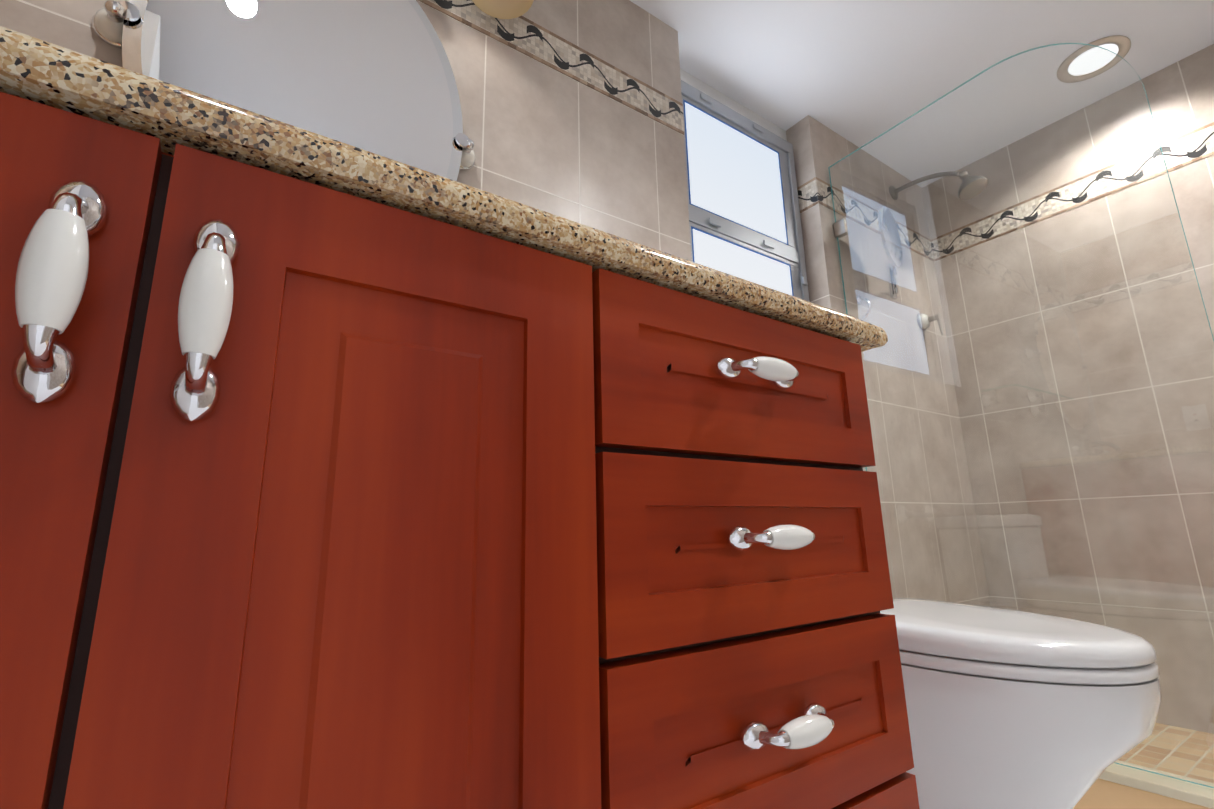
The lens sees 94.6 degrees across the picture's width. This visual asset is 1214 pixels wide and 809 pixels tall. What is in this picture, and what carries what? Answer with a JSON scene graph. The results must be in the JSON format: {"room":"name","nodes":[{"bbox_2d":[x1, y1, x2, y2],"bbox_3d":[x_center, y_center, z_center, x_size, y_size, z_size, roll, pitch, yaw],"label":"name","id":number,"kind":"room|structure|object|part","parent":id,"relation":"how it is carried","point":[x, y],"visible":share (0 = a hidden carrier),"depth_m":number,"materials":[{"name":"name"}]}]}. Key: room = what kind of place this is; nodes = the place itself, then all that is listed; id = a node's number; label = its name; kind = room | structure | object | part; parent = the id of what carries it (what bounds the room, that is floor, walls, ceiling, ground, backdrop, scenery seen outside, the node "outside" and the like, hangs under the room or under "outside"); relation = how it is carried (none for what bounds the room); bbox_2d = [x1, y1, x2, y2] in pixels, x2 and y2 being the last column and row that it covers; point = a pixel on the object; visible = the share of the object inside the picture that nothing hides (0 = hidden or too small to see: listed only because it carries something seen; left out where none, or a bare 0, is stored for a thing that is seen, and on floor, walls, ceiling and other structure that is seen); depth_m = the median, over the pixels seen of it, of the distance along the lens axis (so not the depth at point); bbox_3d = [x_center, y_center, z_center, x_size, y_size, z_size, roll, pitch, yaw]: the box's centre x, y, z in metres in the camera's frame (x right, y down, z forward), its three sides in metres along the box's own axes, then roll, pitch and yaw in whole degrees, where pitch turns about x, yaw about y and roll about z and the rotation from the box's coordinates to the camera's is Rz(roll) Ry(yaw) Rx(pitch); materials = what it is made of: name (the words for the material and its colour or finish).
{"room":"bathroom","nodes":[
{"label":"bathroom","id":0,"kind":"room"},
{"bbox_2d":[0,0,990,606],"bbox_3d":[0.212,-0.059,1.589,3.040,2.130,0.250,8,-15,-34],"label":"wall","id":1,"kind":"structure","parent":0,"point":[546,138],"depth_m":1.55,"materials":[{"name":"tile"}]},
{"bbox_2d":[92,0,474,180],"bbox_3d":[-0.515,-0.556,0.998,0.608,0.700,0.056,8,-15,-34],"label":"mirror","id":2,"kind":"object","parent":1,"relation":"attached to","point":[376,77],"visible":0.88,"depth_m":0.99,"materials":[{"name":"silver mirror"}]},
{"bbox_2d":[472,0,533,18],"bbox_3d":[-0.489,-1.030,1.061,0.758,0.236,0.169,8,-15,-34],"label":"sconce","id":3,"kind":"object","parent":1,"relation":"attached to","point":[505,9],"visible":0.96,"depth_m":1.26,"materials":[{"name":"beige glass"}]},
{"bbox_2d":[418,0,683,134],"bbox_3d":[-0.319,-0.898,1.256,1.314,0.104,0.002,8,-15,-34],"label":"trim","id":4,"kind":"structure","parent":1,"relation":"attached to","point":[530,38],"depth_m":1.41,"materials":[{"name":"tile"}]},
{"bbox_2d":[856,295,870,318],"bbox_3d":[0.908,-0.348,1.972,0.032,0.090,0.040,8,-15,-34],"label":"wall hook","id":5,"kind":"object","parent":1,"relation":"attached to","point":[859,301],"depth_m":1.97,"materials":[{"name":"silver metal"}]},
{"bbox_2d":[802,177,937,261],"bbox_3d":[1.070,-0.712,2.214,0.812,0.104,0.022,8,-15,-34],"label":"trim","id":6,"kind":"structure","parent":1,"relation":"attached to","point":[809,189],"depth_m":2.10,"materials":[{"name":"tile"}]},
{"bbox_2d":[878,206,901,298],"bbox_3d":[1.007,-0.554,2.016,0.342,0.238,0.161,8,-15,-34],"label":"shower","id":7,"kind":"object","parent":1,"relation":"attached to","point":[888,231],"depth_m":1.93,"materials":[{"name":"silver metal"}]},
{"bbox_2d":[917,313,943,335],"bbox_3d":[1.282,-0.319,2.212,0.072,0.112,0.070,8,-15,-34],"label":"shower valve","id":8,"kind":"object","parent":1,"relation":"attached to","point":[923,321],"depth_m":2.21,"materials":[{"name":"silver metal"}]},
{"bbox_2d":[889,171,988,199],"bbox_3d":[1.284,-0.849,2.178,0.100,0.192,0.332,8,-15,-34],"label":"shower head","id":9,"kind":"object","parent":1,"relation":"attached to","point":[976,180],"depth_m":2.09},
{"bbox_2d":[680,68,786,140],"bbox_3d":[0.386,-0.604,1.907,0.636,0.934,0.150,8,-15,-34],"label":"wall","id":10,"kind":"structure","parent":0,"point":[707,89],"depth_m":1.96,"materials":[{"name":"white paint"}]},
{"bbox_2d":[681,80,809,301],"bbox_3d":[0.434,-0.590,1.821,0.614,0.827,0.034,8,-15,-34],"label":"window","id":11,"kind":"structure","parent":10,"relation":"in","point":[734,175],"depth_m":1.84,"materials":[{"name":"silver metal"}]},
{"bbox_2d":[700,93,773,248],"bbox_3d":[0.429,-0.760,1.834,0.300,0.461,0.006,8,-15,-34],"label":"stay","id":12,"kind":"object","parent":11,"relation":"attached to","point":[714,221],"visible":1,"depth_m":1.82,"materials":[{"name":"silver metal"}]},
{"bbox_2d":[683,99,793,295],"bbox_3d":[0.438,-0.579,1.812,0.464,0.731,0.001,8,-15,-34],"label":"seal","id":13,"kind":"object","parent":11,"relation":"attached to","point":[692,228],"depth_m":1.81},
{"bbox_2d":[801,276,807,285],"bbox_3d":[0.677,-0.424,1.925,0.022,0.030,0.013,8,-15,-34],"label":"window latch","id":14,"kind":"object","parent":11,"relation":"attached to","point":[804,281],"depth_m":1.92,"materials":[{"name":"silver metal"}]},
{"bbox_2d":[630,0,1213,186],"bbox_3d":[0.635,-1.299,1.208,3.040,0.100,1.820,8,-15,-34],"label":"ceiling","id":15,"kind":"structure","parent":0,"point":[859,73],"depth_m":1.80,"materials":[{"name":"white paint"}]},
{"bbox_2d":[1057,35,1130,82],"bbox_3d":[1.587,-1.124,1.830,0.186,0.007,0.186,8,-15,-34],"label":"recessed light","id":16,"kind":"object","parent":15,"relation":"in","point":[1122,47],"visible":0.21,"depth_m":1.82,"materials":[{"name":"silver metal"}]},
{"bbox_2d":[922,44,1213,733],"bbox_3d":[1.930,-0.077,1.679,0.120,2.130,1.570,8,-15,-34],"label":"wall","id":17,"kind":"structure","parent":0,"point":[1180,95],"depth_m":1.92,"materials":[{"name":"tile"}]},
{"bbox_2d":[934,122,1213,259],"bbox_3d":[1.820,-0.807,1.872,0.002,0.104,1.420,8,-15,-34],"label":"trim","id":18,"kind":"structure","parent":17,"relation":"attached to","point":[1198,144],"depth_m":2.00,"materials":[{"name":"tile"}]},
{"bbox_3d":[0.683,0.876,0.715,3.040,0.100,1.820,8,-15,-34],"label":"floor","id":19,"kind":"structure","parent":0,"visible":0},
{"bbox_2d":[0,26,919,808],"bbox_3d":[-0.238,0.285,0.590,1.012,1.037,0.694,8,-15,-34],"label":"bathroom vanity","id":20,"kind":"object","parent":19,"relation":"on","point":[334,474],"visible":1,"depth_m":0.34,"materials":[{"name":"brown wood"}]},
{"bbox_2d":[880,598,1161,808],"bbox_3d":[0.629,0.564,1.121,0.444,0.690,0.715,8,-15,-34],"label":"toilet","id":21,"kind":"object","parent":19,"relation":"on","point":[1011,709],"visible":0.46,"depth_m":0.91,"materials":[{"name":"white ceramic"}]},
{"bbox_3d":[0.713,0.427,1.080,0.378,0.054,0.500,8,-15,-34],"label":"lid","id":22,"kind":"part","parent":21,"relation":"part of","materials":[{"name":"white plastic"}]},
{"bbox_3d":[0.716,0.466,1.069,0.380,0.020,0.492,8,-15,-34],"label":"seat","id":23,"kind":"part","parent":21,"relation":"part of","materials":[{"name":"white plastic"}]},
{"bbox_2d":[1073,760,1213,808],"bbox_3d":[1.250,0.821,1.051,0.095,0.130,1.450,8,-15,-34],"label":"curb","id":24,"kind":"object","parent":19,"relation":"on","point":[1115,786],"depth_m":1.18,"materials":[{"name":"tile"}]},
{"bbox_2d":[828,43,1213,787],"bbox_3d":[1.057,-0.066,1.520,0.038,1.804,0.823,8,-15,-34],"label":"glass","id":25,"kind":"object","parent":24,"relation":"on","point":[840,229],"visible":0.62,"depth_m":1.44,"materials":[{"name":"clear glass"}]},
{"bbox_2d":[1119,723,1213,782],"bbox_3d":[1.579,0.903,1.266,0.705,0.050,1.450,8,-15,-34],"label":"shower floor","id":26,"kind":"structure","parent":19,"relation":"on","point":[1166,739],"depth_m":1.50,"materials":[{"name":"tile"}]}
]}

